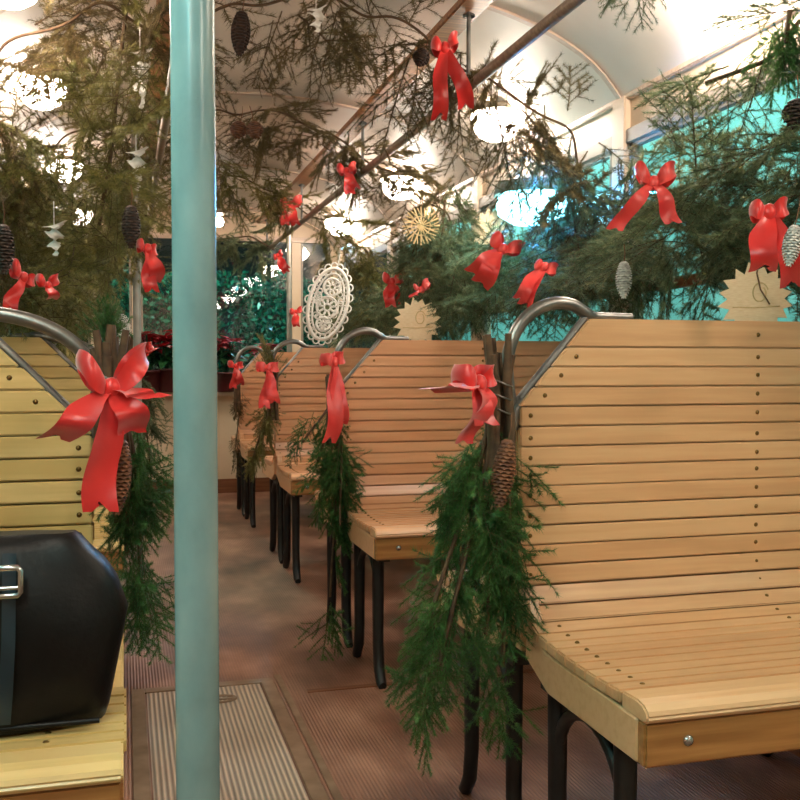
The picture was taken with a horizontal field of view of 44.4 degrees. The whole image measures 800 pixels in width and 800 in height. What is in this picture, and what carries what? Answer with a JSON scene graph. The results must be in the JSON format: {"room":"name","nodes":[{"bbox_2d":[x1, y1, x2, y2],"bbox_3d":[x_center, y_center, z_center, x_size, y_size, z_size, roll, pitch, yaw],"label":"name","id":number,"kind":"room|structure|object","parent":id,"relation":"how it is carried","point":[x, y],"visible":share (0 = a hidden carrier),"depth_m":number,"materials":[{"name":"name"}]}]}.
{"room":"vehicle interior","nodes":[
{"label":"vehicle interior","id":0,"kind":"room"},
{"bbox_2d":[86,207,337,480],"bbox_3d":[-1.511,-0.425,7.584,2.100,2.300,0.040,-1,2,-16],"label":"wall","id":1,"kind":"structure","parent":0,"point":[227,427],"depth_m":7.63,"materials":[{"name":"beige paint"}]},
{"bbox_2d":[143,0,169,209],"bbox_3d":[-0.640,-1.220,2.792,0.090,0.027,9.600,-1,2,-16],"label":"trim","id":2,"kind":"structure","parent":1,"relation":"attached to","point":[166,17],"depth_m":3.61,"materials":[{"name":"brown wood"}]},
{"bbox_2d":[146,63,170,236],"bbox_3d":[-0.643,-1.084,2.806,0.040,0.250,9.420,-1,2,-16],"label":"handrail","id":3,"kind":"object","parent":1,"relation":"attached to","point":[164,125],"visible":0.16,"depth_m":3.77,"materials":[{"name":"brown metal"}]},
{"bbox_2d":[157,392,233,395],"bbox_3d":[-1.492,-0.048,7.530,2.100,0.030,0.100,-1,2,-16],"label":"trim","id":4,"kind":"structure","parent":1,"relation":"attached to","point":[169,393],"depth_m":7.51,"materials":[{"name":"brown wood"}]},
{"bbox_2d":[130,331,164,392],"bbox_3d":[-1.895,-0.284,7.370,0.354,0.453,0.380,1,2,22],"label":"poinsettia","id":5,"kind":"object","parent":4,"relation":"on","point":[153,377],"visible":0.51,"depth_m":7.31,"materials":[{"name":"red plant"}]},
{"bbox_2d":[142,370,159,392],"bbox_3d":[-1.883,-0.142,7.380,0.210,0.168,0.210,-1,2,-36],"label":"pot","id":6,"kind":"object","parent":5,"relation":"on","point":[153,377],"depth_m":7.30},
{"bbox_2d":[144,329,172,391],"bbox_3d":[-1.715,-0.299,7.401,0.420,0.481,0.369,0,2,0],"label":"poinsettia","id":7,"kind":"object","parent":4,"relation":"on","point":[166,374],"visible":0.47,"depth_m":7.34,"materials":[{"name":"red plant"}]},
{"bbox_2d":[155,368,172,391],"bbox_3d":[-1.742,-0.149,7.420,0.224,0.179,0.224,1,2,28],"label":"pot","id":8,"kind":"object","parent":7,"relation":"on","point":[166,374],"depth_m":7.33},
{"bbox_2d":[217,336,244,391],"bbox_3d":[-1.347,-0.280,7.512,0.279,0.434,0.382,-1,2,-29],"label":"poinsettia","id":9,"kind":"object","parent":4,"relation":"on","point":[223,378],"visible":0.78,"depth_m":7.46,"materials":[{"name":"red plant"}]},
{"bbox_2d":[217,372,233,391],"bbox_3d":[-1.338,-0.139,7.534,0.189,0.151,0.189,1,2,16],"label":"pot","id":10,"kind":"object","parent":9,"relation":"on","point":[223,378],"depth_m":7.46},
{"bbox_2d":[145,477,269,494],"bbox_3d":[-1.504,0.670,7.596,2.100,0.110,0.015,-1,2,-16],"label":"baseboard","id":11,"kind":"structure","parent":1,"relation":"attached to","point":[261,484],"depth_m":7.65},
{"bbox_2d":[85,232,330,243],"bbox_3d":[-1.503,-1.253,7.526,2.100,0.040,0.020,-1,2,-16],"label":"trim","id":12,"kind":"structure","parent":1,"relation":"attached to","point":[294,239],"depth_m":7.64,"materials":[{"name":"brown wood"}]},
{"bbox_2d":[258,0,493,223],"bbox_3d":[0.226,-1.228,3.035,0.090,0.027,9.600,-1,2,-16],"label":"trim","id":13,"kind":"structure","parent":1,"relation":"attached to","point":[453,20],"depth_m":3.81,"materials":[{"name":"brown wood"}]},
{"bbox_2d":[263,0,585,253],"bbox_3d":[0.223,-1.092,3.049,0.040,0.250,9.420,-1,2,-16],"label":"handrail","id":14,"kind":"object","parent":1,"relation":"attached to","point":[566,7],"visible":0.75,"depth_m":2.98,"materials":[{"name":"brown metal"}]},
{"bbox_2d":[0,0,671,332],"bbox_3d":[-0.231,-0.851,3.043,2.387,1.370,0.799,0,2,-13],"label":"fir branches","id":15,"kind":"object","parent":14,"relation":"hanging from","point":[568,187],"visible":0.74,"depth_m":3.05,"materials":[{"name":"green plant"}]},
{"bbox_2d":[230,106,246,138],"bbox_3d":[-0.478,-0.822,2.903,0.052,0.097,0.052,0,2,-9],"label":"pine cone","id":16,"kind":"object","parent":15,"relation":"hanging from","point":[238,128],"visible":1,"depth_m":2.89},
{"bbox_2d":[231,0,250,56],"bbox_3d":[-0.463,-1.094,2.846,0.059,0.190,0.058,0,2,0],"label":"pine cone","id":17,"kind":"object","parent":15,"relation":"hanging from","point":[240,28],"visible":1,"depth_m":2.83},
{"bbox_2d":[246,106,262,139],"bbox_3d":[-0.430,-0.819,2.896,0.052,0.098,0.052,0,2,-5],"label":"pine cone","id":18,"kind":"object","parent":15,"relation":"hanging from","point":[254,129],"visible":1,"depth_m":2.89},
{"bbox_2d":[413,36,429,66],"bbox_3d":[0.065,-1.051,2.954,0.053,0.095,0.053,1,2,28],"label":"pine cone","id":19,"kind":"object","parent":15,"relation":"hanging from","point":[421,57],"visible":1,"depth_m":2.95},
{"bbox_2d":[431,30,473,119],"bbox_3d":[0.157,-0.975,2.955,0.131,0.269,0.111,0,2,1],"label":"ribbon bow","id":20,"kind":"object","parent":15,"relation":"attached to","point":[446,63],"visible":1,"depth_m":2.93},
{"bbox_2d":[598,0,675,34],"bbox_3d":[0.487,-0.880,2.068,0.213,0.197,0.131,-1,2,-34],"label":"sprig","id":21,"kind":"object","parent":14,"relation":"hanging from","point":[613,2],"visible":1,"depth_m":2.11,"materials":[{"name":"green plant"}]},
{"bbox_2d":[0,0,798,249],"bbox_3d":[-0.207,-1.177,2.915,2.100,0.360,9.600,-1,2,-16],"label":"ceiling","id":22,"kind":"structure","parent":0,"point":[628,58],"depth_m":3.53,"materials":[{"name":"beige paint"}]},
{"bbox_2d":[0,0,36,9],"bbox_3d":[-1.014,-1.082,2.535,0.187,0.130,0.187,-1,2,-16],"label":"ceiling lamp","id":23,"kind":"object","parent":22,"relation":"attached to","point":[4,4],"visible":1,"depth_m":2.54,"materials":[{"name":"glass"}]},
{"bbox_2d":[0,0,171,310],"bbox_3d":[-0.896,-0.762,2.805,0.624,1.046,0.651,-1,2,-26],"label":"fir branch","id":24,"kind":"object","parent":22,"relation":"hanging from","point":[115,184],"visible":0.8,"depth_m":2.75,"materials":[{"name":"green plant"}]},
{"bbox_2d":[0,200,14,274],"bbox_3d":[-0.977,-0.400,2.414,0.056,0.183,0.056,-1,2,-16],"label":"pine cone","id":25,"kind":"object","parent":24,"relation":"hanging from","point":[6,245],"visible":1,"depth_m":2.40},
{"bbox_2d":[3,258,35,309],"bbox_3d":[-0.952,-0.287,2.461,0.068,0.137,0.094,0,2,-6],"label":"ribbon bow","id":26,"kind":"object","parent":24,"relation":"attached to","point":[11,298],"visible":0.91,"depth_m":2.44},
{"bbox_2d":[35,273,59,299],"bbox_3d":[-0.908,-0.293,2.530,0.058,0.069,0.069,-1,2,-33],"label":"ribbon bow","id":27,"kind":"object","parent":24,"relation":"attached to","point":[53,280],"visible":1,"depth_m":2.52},
{"bbox_2d":[44,201,66,255],"bbox_3d":[-0.925,-0.460,2.631,0.064,0.146,0.060,-1,2,-16],"label":"icicles","id":28,"kind":"object","parent":24,"relation":"hanging from","point":[54,233],"visible":1,"depth_m":2.63,"materials":[{"name":"white fabric"}]},
{"bbox_2d":[121,185,140,248],"bbox_3d":[-0.711,-0.484,2.590,0.052,0.168,0.052,-1,2,-16],"label":"pine cone","id":29,"kind":"object","parent":24,"relation":"hanging from","point":[130,224],"visible":1,"depth_m":2.58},
{"bbox_2d":[126,146,147,190],"bbox_3d":[-0.745,-0.681,2.779,0.064,0.176,0.060,-1,2,-16],"label":"icicles","id":30,"kind":"object","parent":24,"relation":"hanging from","point":[137,161],"visible":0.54,"depth_m":2.78,"materials":[{"name":"white fabric"}]},
{"bbox_2d":[136,238,164,291],"bbox_3d":[-0.661,-0.354,2.592,0.064,0.143,0.084,-1,2,-27],"label":"ribbon bow","id":31,"kind":"object","parent":24,"relation":"attached to","point":[153,270],"visible":1,"depth_m":2.57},
{"bbox_2d":[53,158,409,345],"bbox_3d":[-1.042,-0.898,5.892,2.349,1.191,0.721,0,2,-14],"label":"garland","id":32,"kind":"object","parent":22,"relation":"hanging from","point":[273,198],"visible":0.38,"depth_m":5.95,"materials":[{"name":"green plant"}]},
{"bbox_2d":[280,194,302,225],"bbox_3d":[-0.653,-1.137,5.892,0.136,0.190,0.126,0,2,-4],"label":"ribbon bow","id":33,"kind":"object","parent":32,"relation":"attached to","point":[293,219],"visible":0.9,"depth_m":5.86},
{"bbox_2d":[4,77,491,337],"bbox_3d":[-0.607,-0.844,4.394,2.330,1.138,0.656,-1,2,-18],"label":"fir branches","id":34,"kind":"object","parent":22,"relation":"hanging from","point":[392,183],"visible":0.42,"depth_m":4.43,"materials":[{"name":"green plant"}]},
{"bbox_2d":[336,161,360,193],"bbox_3d":[-0.226,-0.979,4.331,0.112,0.147,0.105,0,2,1],"label":"ribbon bow","id":35,"kind":"object","parent":34,"relation":"attached to","point":[350,183],"visible":1,"depth_m":4.31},
{"bbox_2d":[402,198,439,244],"bbox_3d":[0.093,-0.805,4.363,0.170,0.230,0.010,0,2,7],"label":"star","id":36,"kind":"object","parent":34,"relation":"hanging from","point":[420,227],"visible":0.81,"depth_m":4.36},
{"bbox_2d":[216,202,280,282],"bbox_3d":[-1.157,-1.185,7.209,0.692,0.661,0.579,0,2,-2],"label":"bunch","id":37,"kind":"object","parent":22,"relation":"hanging from","point":[253,249],"visible":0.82,"depth_m":7.22,"materials":[{"name":"green plant"}]},
{"bbox_2d":[471,100,520,141],"bbox_3d":[0.397,-1.136,4.021,0.218,0.151,0.218,-1,2,-16],"label":"ceiling lamp","id":38,"kind":"object","parent":22,"relation":"attached to","point":[510,108],"visible":0.29,"depth_m":3.94,"materials":[{"name":"glass"}]},
{"bbox_2d":[493,165,565,225],"bbox_3d":[0.504,-0.784,3.731,0.297,0.234,0.294,-1,2,-36],"label":"lamp","id":39,"kind":"object","parent":22,"relation":"attached to","point":[500,206],"visible":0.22,"depth_m":3.63,"materials":[{"name":"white glass"}]},
{"bbox_2d":[493,176,557,198],"bbox_3d":[0.503,-0.810,3.729,0.294,0.069,0.294,-1,2,-36],"label":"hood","id":40,"kind":"object","parent":39,"relation":"attached to","point":[546,189],"depth_m":3.61,"materials":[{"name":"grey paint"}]},
{"bbox_2d":[497,189,565,225],"bbox_3d":[0.503,-0.743,3.732,0.270,0.150,0.270,-1,2,-36],"label":"diffuser","id":41,"kind":"object","parent":39,"relation":"attached to","point":[502,206],"depth_m":3.64,"materials":[{"name":"white glass"}]},
{"bbox_2d":[665,0,735,20],"bbox_3d":[0.800,-1.086,2.588,0.218,0.151,0.218,-1,2,-16],"label":"ceiling lamp","id":42,"kind":"object","parent":22,"relation":"attached to","point":[693,10],"visible":0.97,"depth_m":2.56,"materials":[{"name":"glass"}]},
{"bbox_2d":[120,491,799,799],"bbox_3d":[-0.207,0.906,2.988,2.100,0.040,9.600,-1,2,-16],"label":"floor","id":43,"kind":"structure","parent":0,"point":[361,743],"depth_m":2.94,"materials":[{"name":"wood"}]},
{"bbox_2d":[1,332,123,574],"bbox_3d":[-1.091,0.335,3.114,0.418,1.102,0.980,-1,2,-16],"label":"slatted bench","id":44,"kind":"object","parent":43,"relation":"on","point":[38,350],"visible":0.16,"depth_m":3.07,"materials":[{"name":"yellow wood"}]},
{"bbox_2d":[0,307,126,799],"bbox_3d":[-0.669,0.388,1.613,0.418,1.102,0.980,-1,2,-16],"label":"slatted bench","id":45,"kind":"object","parent":43,"relation":"on","point":[41,479],"visible":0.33,"depth_m":1.58,"materials":[{"name":"yellow wood"}]},
{"bbox_2d":[0,530,127,735],"bbox_3d":[-0.583,0.251,1.314,0.420,0.376,0.164,-1,2,-16],"label":"handbag","id":46,"kind":"object","parent":45,"relation":"on","point":[64,605],"visible":1,"depth_m":1.30,"materials":[{"name":"black leather"}]},
{"bbox_2d":[73,293,133,345],"bbox_3d":[-0.507,-0.118,1.677,0.103,0.140,0.090,-1,2,-16],"label":"sprig","id":47,"kind":"object","parent":45,"relation":"attached to","point":[108,314],"visible":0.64,"depth_m":1.68,"materials":[{"name":"green plant"}]},
{"bbox_2d":[88,324,174,665],"bbox_3d":[-0.434,0.167,1.642,0.173,0.584,0.195,0,2,-10],"label":"swag","id":48,"kind":"object","parent":45,"relation":"hanging from","point":[108,354],"visible":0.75,"depth_m":1.63,"materials":[{"name":"green plant"}]},
{"bbox_2d":[36,342,170,511],"bbox_3d":[-0.458,0.039,1.497,0.193,0.258,0.098,-1,2,-34],"label":"ribbon bow","id":49,"kind":"object","parent":48,"relation":"attached to","point":[113,398],"visible":1,"depth_m":1.48,"materials":[{"name":"fabric"}]},
{"bbox_2d":[113,439,131,514],"bbox_3d":[-0.443,0.100,1.542,0.040,0.164,0.040,0,2,0],"label":"pine cone","id":50,"kind":"object","parent":48,"relation":"hanging from","point":[123,478],"visible":0.54,"depth_m":1.53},
{"bbox_2d":[54,344,75,366],"bbox_3d":[-1.502,0.284,4.577,0.418,1.102,0.980,-1,2,-16],"label":"slatted bench","id":51,"kind":"object","parent":43,"relation":"on","point":[71,357],"visible":0.02,"depth_m":4.53,"materials":[{"name":"yellow wood"}]},
{"bbox_2d":[127,336,172,476],"bbox_3d":[-1.175,0.047,4.592,0.240,0.704,0.256,2,3,40],"label":"swag","id":52,"kind":"object","parent":51,"relation":"hanging from","point":[152,425],"visible":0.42,"depth_m":4.58,"materials":[{"name":"green plant"}]},
{"bbox_2d":[126,99,143,592],"bbox_3d":[-1.143,-0.224,4.265,0.071,2.130,0.071,-1,2,-16],"label":"pole","id":53,"kind":"object","parent":43,"relation":"on","point":[136,286],"visible":0.12,"depth_m":4.25,"materials":[{"name":"metal"}]},
{"bbox_2d":[81,121,171,298],"bbox_3d":[-1.191,-0.821,4.218,0.463,0.769,0.465,0,2,5],"label":"bunch","id":54,"kind":"object","parent":53,"relation":"attached to","point":[159,202],"visible":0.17,"depth_m":4.20,"materials":[{"name":"green plant"}]},
{"bbox_2d":[170,0,219,799],"bbox_3d":[-0.193,-0.127,0.918,0.086,2.170,0.086,-1,2,-16],"label":"pole","id":55,"kind":"object","parent":43,"relation":"on","point":[192,22],"visible":1,"depth_m":0.91,"materials":[{"name":"metal"}]},
{"bbox_2d":[131,677,329,799],"bbox_3d":[-0.460,0.898,2.501,0.430,0.010,1.120,-1,2,-16],"label":"floor hatch","id":56,"kind":"object","parent":43,"relation":"on","point":[256,763],"visible":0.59,"depth_m":2.53,"materials":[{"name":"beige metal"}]},
{"bbox_2d":[231,345,296,527],"bbox_3d":[-0.622,0.205,6.474,0.940,1.127,0.980,-1,2,-16],"label":"slatted bench","id":57,"kind":"object","parent":43,"relation":"on","point":[254,381],"visible":0.3,"depth_m":6.34,"materials":[{"name":"orange wood"}]},
{"bbox_2d":[228,384,251,476],"bbox_3d":[-1.035,0.176,6.249,0.146,0.649,0.152,1,2,26],"label":"swag","id":58,"kind":"object","parent":57,"relation":"attached to","point":[237,408],"visible":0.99,"depth_m":6.24,"materials":[{"name":"green plant"}]},
{"bbox_2d":[227,360,243,388],"bbox_3d":[-1.026,-0.161,6.133,0.102,0.177,0.104,-1,2,-21],"label":"ribbon bow","id":59,"kind":"object","parent":58,"relation":"attached to","point":[237,378],"visible":1,"depth_m":6.11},
{"bbox_2d":[286,226,291,351],"bbox_3d":[-0.819,-0.328,7.242,0.076,2.130,0.076,-1,2,-16],"label":"pole","id":60,"kind":"object","parent":43,"relation":"on","point":[288,244],"visible":0.22,"depth_m":7.21,"materials":[{"name":"metal"}]},
{"bbox_2d":[274,674,342,799],"bbox_3d":[-0.191,0.904,2.415,0.018,0.004,1.490,-1,2,-16],"label":"trim","id":61,"kind":"structure","parent":43,"relation":"on","point":[314,750],"depth_m":2.56,"materials":[{"name":"gold metal"}]},
{"bbox_2d":[262,339,442,582],"bbox_3d":[-0.192,0.259,4.944,0.940,1.127,0.980,-1,2,-16],"label":"slatted bench","id":62,"kind":"object","parent":43,"relation":"on","point":[302,391],"visible":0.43,"depth_m":4.82,"materials":[{"name":"orange wood"}]},
{"bbox_2d":[242,333,287,482],"bbox_3d":[-0.653,0.029,4.676,0.199,0.721,0.336,1,2,22],"label":"swag","id":63,"kind":"object","parent":62,"relation":"hanging from","point":[269,415],"visible":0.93,"depth_m":4.67,"materials":[{"name":"green plant"}]},
{"bbox_2d":[255,361,279,408],"bbox_3d":[-0.620,-0.071,4.588,0.116,0.219,0.108,-1,2,-27],"label":"ribbon bow","id":64,"kind":"object","parent":63,"relation":"attached to","point":[269,393],"visible":1,"depth_m":4.56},
{"bbox_2d":[306,669,534,692],"bbox_3d":[0.259,0.880,3.131,1.125,0.003,0.025,-1,2,-16],"label":"trim","id":65,"kind":"structure","parent":43,"relation":"on","point":[527,670],"depth_m":3.02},
{"bbox_2d":[315,327,560,688],"bbox_3d":[0.220,0.310,3.482,0.940,1.127,0.980,-1,2,-16],"label":"slatted bench","id":66,"kind":"object","parent":43,"relation":"on","point":[405,425],"visible":0.31,"depth_m":3.37,"materials":[{"name":"orange wood"}]},
{"bbox_2d":[284,374,372,660],"bbox_3d":[-0.237,0.406,3.241,0.330,1.013,0.240,-1,2,-35],"label":"swag","id":67,"kind":"object","parent":66,"relation":"hanging from","point":[336,466],"visible":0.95,"depth_m":3.24,"materials":[{"name":"green plant"}]},
{"bbox_2d":[319,351,348,442],"bbox_3d":[-0.217,-0.009,3.160,0.090,0.298,0.100,-1,2,-33],"label":"ribbon bow","id":68,"kind":"object","parent":67,"relation":"attached to","point":[338,409],"visible":1,"depth_m":3.14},
{"bbox_2d":[437,296,799,799],"bbox_3d":[0.642,0.362,1.981,0.940,1.127,0.980,-1,2,-16],"label":"slatted bench","id":69,"kind":"object","parent":43,"relation":"on","point":[673,627],"visible":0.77,"depth_m":1.87,"materials":[{"name":"beige wood"}]},
{"bbox_2d":[383,333,565,778],"bbox_3d":[0.136,0.270,1.737,0.398,0.777,0.247,-1,2,-29],"label":"swag","id":70,"kind":"object","parent":69,"relation":"attached to","point":[490,532],"visible":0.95,"depth_m":1.70,"materials":[{"name":"green plant"}]},
{"bbox_2d":[421,364,499,443],"bbox_3d":[0.092,0.007,1.663,0.162,0.136,0.088,-1,2,-27],"label":"ribbon bow","id":71,"kind":"object","parent":70,"relation":"attached to","point":[477,379],"visible":1,"depth_m":1.66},
{"bbox_2d":[491,413,515,510],"bbox_3d":[0.179,0.108,1.696,0.044,0.172,0.043,1,2,18],"label":"pine cone","id":72,"kind":"object","parent":70,"relation":"hanging from","point":[503,470],"visible":0.99,"depth_m":1.69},
{"bbox_2d":[343,12,799,347],"bbox_3d":[0.823,-0.083,3.243,0.040,1.920,9.600,-1,2,-16],"label":"wall","id":73,"kind":"structure","parent":0,"point":[598,129],"depth_m":3.27,"materials":[{"name":"beige paint"}]},
{"bbox_2d":[23,91,474,175],"bbox_3d":[-0.629,-1.211,4.416,2.083,0.338,0.026,-1,2,-16],"label":"trim","id":74,"kind":"structure","parent":73,"relation":"attached to","point":[223,92],"depth_m":4.45,"materials":[{"name":"brown wood"}]},
{"bbox_2d":[0,0,620,99],"bbox_3d":[-0.245,-1.163,3.050,2.083,0.338,0.026,-1,2,-16],"label":"trim","id":75,"kind":"structure","parent":73,"relation":"attached to","point":[490,7],"depth_m":3.27,"materials":[{"name":"beige wood"}]},
{"bbox_2d":[301,270,379,347],"bbox_3d":[-0.370,-0.567,6.857,0.508,0.644,1.766,-1,2,-17],"label":"garland","id":76,"kind":"object","parent":73,"relation":"attached to","point":[346,330],"visible":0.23,"depth_m":6.76,"materials":[{"name":"green plant"}]},
{"bbox_2d":[321,266,497,347],"bbox_3d":[0.034,-0.498,5.361,0.645,0.594,2.030,-1,2,-16],"label":"garland","id":77,"kind":"object","parent":73,"relation":"attached to","point":[387,315],"visible":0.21,"depth_m":5.54,"materials":[{"name":"green plant"}]},
{"bbox_2d":[302,254,353,344],"bbox_3d":[-0.418,-0.583,5.683,0.294,0.532,0.034,0,2,-2],"label":"lace doily","id":78,"kind":"object","parent":77,"relation":"hanging from","point":[317,301],"visible":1,"depth_m":5.68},
{"bbox_2d":[384,182,511,321],"bbox_3d":[0.224,-0.698,4.555,0.617,0.728,0.739,0,2,-3],"label":"bunch","id":79,"kind":"object","parent":73,"relation":"attached to","point":[409,253],"visible":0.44,"depth_m":4.50,"materials":[{"name":"green plant"}]},
{"bbox_2d":[470,208,509,246],"bbox_3d":[0.424,-0.835,4.558,0.206,0.292,0.011,0,2,10],"label":"star","id":80,"kind":"object","parent":79,"relation":"hanging from","point":[494,214],"visible":0.41,"depth_m":4.56,"materials":[{"name":"wicker"}]},
{"bbox_2d":[471,175,481,340],"bbox_3d":[0.369,-0.585,4.719,0.025,0.980,0.090,-1,2,-16],"label":"trim","id":81,"kind":"structure","parent":73,"relation":"attached to","point":[476,194],"depth_m":4.68,"materials":[{"name":"paint"}]},
{"bbox_2d":[481,152,611,340],"bbox_3d":[0.574,-0.491,4.042,0.028,0.820,1.310,-1,2,-16],"label":"window","id":82,"kind":"structure","parent":73,"relation":"in","point":[608,156],"depth_m":3.56,"materials":[{"name":"grey paint"}]},
{"bbox_2d":[395,193,635,340],"bbox_3d":[0.437,-0.462,3.897,0.660,0.703,1.885,-1,2,-20],"label":"garland","id":83,"kind":"object","parent":82,"relation":"attached to","point":[470,295],"visible":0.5,"depth_m":3.93,"materials":[{"name":"green plant"}]},
{"bbox_2d":[382,272,403,307],"bbox_3d":[-0.035,-0.515,4.589,0.102,0.168,0.121,0,2,7],"label":"ribbon bow","id":84,"kind":"object","parent":83,"relation":"attached to","point":[389,291],"visible":0.94,"depth_m":4.57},
{"bbox_2d":[394,277,440,339],"bbox_3d":[0.076,-0.393,4.372,0.216,0.306,0.011,0,2,10],"label":"star","id":85,"kind":"object","parent":83,"relation":"hanging from","point":[413,323],"visible":0.87,"depth_m":4.37,"materials":[{"name":"wood"}]},
{"bbox_2d":[464,231,525,290],"bbox_3d":[0.318,-0.464,3.254,0.206,0.200,0.115,-1,2,-16],"label":"ribbon bow","id":86,"kind":"object","parent":83,"relation":"attached to","point":[486,267],"visible":1,"depth_m":3.23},
{"bbox_2d":[337,1,799,252],"bbox_3d":[0.794,-1.017,3.202,0.020,0.020,9.600,-1,2,-16],"label":"trim","id":87,"kind":"structure","parent":73,"relation":"attached to","point":[748,32],"depth_m":3.05,"materials":[{"name":"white wood"}]},
{"bbox_2d":[337,58,799,271],"bbox_3d":[0.794,-0.882,3.207,0.020,0.050,9.600,-1,2,-16],"label":"trim","id":88,"kind":"structure","parent":73,"relation":"attached to","point":[634,133],"depth_m":3.27,"materials":[{"name":"grey paint"}]},
{"bbox_2d":[611,95,630,312],"bbox_3d":[0.754,-0.537,3.353,0.025,0.980,0.090,-1,2,-16],"label":"trim","id":89,"kind":"structure","parent":73,"relation":"attached to","point":[621,108],"depth_m":3.32,"materials":[{"name":"paint"}]},
{"bbox_2d":[499,65,799,321],"bbox_3d":[0.851,-0.443,2.397,0.717,0.698,2.334,-1,2,-16],"label":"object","id":90,"kind":"object","parent":73,"relation":"attached to","point":[729,238],"visible":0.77,"depth_m":2.49,"materials":[{"name":"green plant"}]},
{"bbox_2d":[512,259,558,307],"bbox_3d":[0.415,-0.346,2.933,0.135,0.152,0.081,-1,2,-23],"label":"ribbon bow","id":91,"kind":"object","parent":90,"relation":"attached to","point":[526,292],"visible":1,"depth_m":2.92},
{"bbox_2d":[615,244,631,298],"bbox_3d":[0.558,-0.320,2.441,0.042,0.137,0.042,-1,2,-16],"label":"pine cone","id":92,"kind":"object","parent":90,"relation":"hanging from","point":[623,280],"visible":1,"depth_m":2.43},
{"bbox_2d":[606,160,682,230],"bbox_3d":[0.568,-0.476,2.292,0.171,0.164,0.091,0,2,7],"label":"ribbon bow","id":93,"kind":"object","parent":90,"relation":"attached to","point":[666,175],"visible":1,"depth_m":2.27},
{"bbox_2d":[633,0,799,188],"bbox_3d":[0.782,-0.742,2.434,0.408,0.416,0.348,1,2,15],"label":"fir branch","id":94,"kind":"object","parent":90,"relation":"attached to","point":[751,89],"visible":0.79,"depth_m":2.41,"materials":[{"name":"green plant"}]},
{"bbox_2d":[718,262,792,320],"bbox_3d":[0.776,-0.242,2.141,0.157,0.199,0.010,0,2,10],"label":"star","id":95,"kind":"object","parent":90,"relation":"hanging from","point":[757,295],"visible":0.79,"depth_m":2.14,"materials":[{"name":"wood"}]},
{"bbox_2d":[739,9,799,111],"bbox_3d":[0.897,-0.786,2.262,0.207,0.218,0.174,0,2,2],"label":"tuft","id":96,"kind":"object","parent":90,"relation":"hanging from","point":[788,51],"visible":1,"depth_m":2.25,"materials":[{"name":"green plant"}]},
{"bbox_2d":[748,196,799,288],"bbox_3d":[0.703,-0.291,1.826,0.106,0.170,0.099,0,2,13],"label":"ribbon bow","id":97,"kind":"object","parent":90,"relation":"attached to","point":[766,238],"visible":0.98,"depth_m":1.81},
{"bbox_2d":[781,75,799,129],"bbox_3d":[0.794,-0.596,1.960,0.059,0.107,0.059,-1,2,-16],"label":"pine cone","id":98,"kind":"object","parent":90,"relation":"hanging from","point":[794,104],"visible":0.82,"depth_m":1.95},
{"bbox_2d":[782,199,799,267],"bbox_3d":[0.675,-0.298,1.687,0.034,0.140,0.033,1,2,27],"label":"pine cone","id":99,"kind":"object","parent":90,"relation":"hanging from","point":[790,250],"visible":1,"depth_m":1.68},
{"bbox_2d":[628,76,796,316],"bbox_3d":[0.965,-0.443,2.652,0.028,0.820,1.360,-1,2,-16],"label":"window","id":100,"kind":"structure","parent":73,"relation":"in","point":[656,135],"depth_m":3.00,"materials":[{"name":"glass"}]},
{"bbox_3d":[-1.237,-0.063,2.664,0.040,1.920,9.600,-1,2,-16],"label":"wall","id":101,"kind":"structure","parent":0,"visible":0},
{"bbox_2d":[24,210,121,343],"bbox_3d":[-1.710,-0.561,4.953,0.634,0.738,2.034,-1,2,-16],"label":"garland","id":102,"kind":"object","parent":101,"relation":"attached to","point":[90,316],"visible":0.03,"depth_m":4.92,"materials":[{"name":"green plant"}]},
{"label":"outside","id":103,"kind":"structure","parent":0,"visible":0},
{"bbox_3d":[-1.142,1.807,5.978,6.400,0.050,18.000,-1,2,-16],"label":"ground","id":104,"kind":"structure","parent":103,"visible":0},
{"bbox_2d":[73,255,154,340],"bbox_3d":[-2.923,0.098,9.270,1.224,3.138,0.858,-1,2,-16],"label":"shrub","id":105,"kind":"object","parent":104,"relation":"on","point":[145,320],"visible":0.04,"depth_m":9.25,"materials":[{"name":"green plant"}]},
{"bbox_2d":[102,272,225,368],"bbox_3d":[-2.237,0.233,9.156,1.219,2.878,0.848,-1,2,-16],"label":"shrub","id":106,"kind":"object","parent":104,"relation":"on","point":[165,282],"visible":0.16,"depth_m":8.88,"materials":[{"name":"green plant"}]},
{"bbox_2d":[165,269,286,371],"bbox_3d":[-1.630,0.182,9.530,1.277,2.954,0.857,-1,2,-16],"label":"shrub","id":107,"kind":"object","parent":104,"relation":"on","point":[245,281],"visible":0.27,"depth_m":9.39,"materials":[{"name":"green plant"}]},
{"bbox_2d":[234,270,327,361],"bbox_3d":[-1.166,0.155,9.970,1.024,2.976,0.840,-1,2,-16],"label":"shrub","id":108,"kind":"object","parent":104,"relation":"on","point":[306,282],"visible":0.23,"depth_m":9.75,"materials":[{"name":"green plant"}]},
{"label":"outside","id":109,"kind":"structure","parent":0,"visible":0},
{"bbox_2d":[1,238,404,371],"bbox_3d":[-2.915,-1.036,12.188,6.400,5.200,0.100,-1,2,-16],"label":"wall","id":110,"kind":"structure","parent":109,"point":[311,261],"depth_m":12.39,"materials":[{"name":"paint"}]},
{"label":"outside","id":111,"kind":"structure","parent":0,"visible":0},
{"bbox_2d":[406,79,799,340],"bbox_3d":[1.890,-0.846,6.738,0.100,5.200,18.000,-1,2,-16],"label":"window","id":112,"kind":"structure","parent":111,"point":[780,98],"depth_m":6.40,"materials":[{"name":"glass"}]},
{"bbox_3d":[-1.448,-0.472,3.474,0.028,0.820,1.310,-1,2,-16],"label":"window","id":113,"kind":"structure","parent":0,"visible":0},
{"bbox_2d":[0,72,135,361],"bbox_3d":[-1.251,-0.511,3.446,0.658,0.900,1.922,-1,2,-16],"label":"garland","id":114,"kind":"object","parent":113,"relation":"attached to","point":[61,309],"visible":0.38,"depth_m":2.88,"materials":[{"name":"green plant"}]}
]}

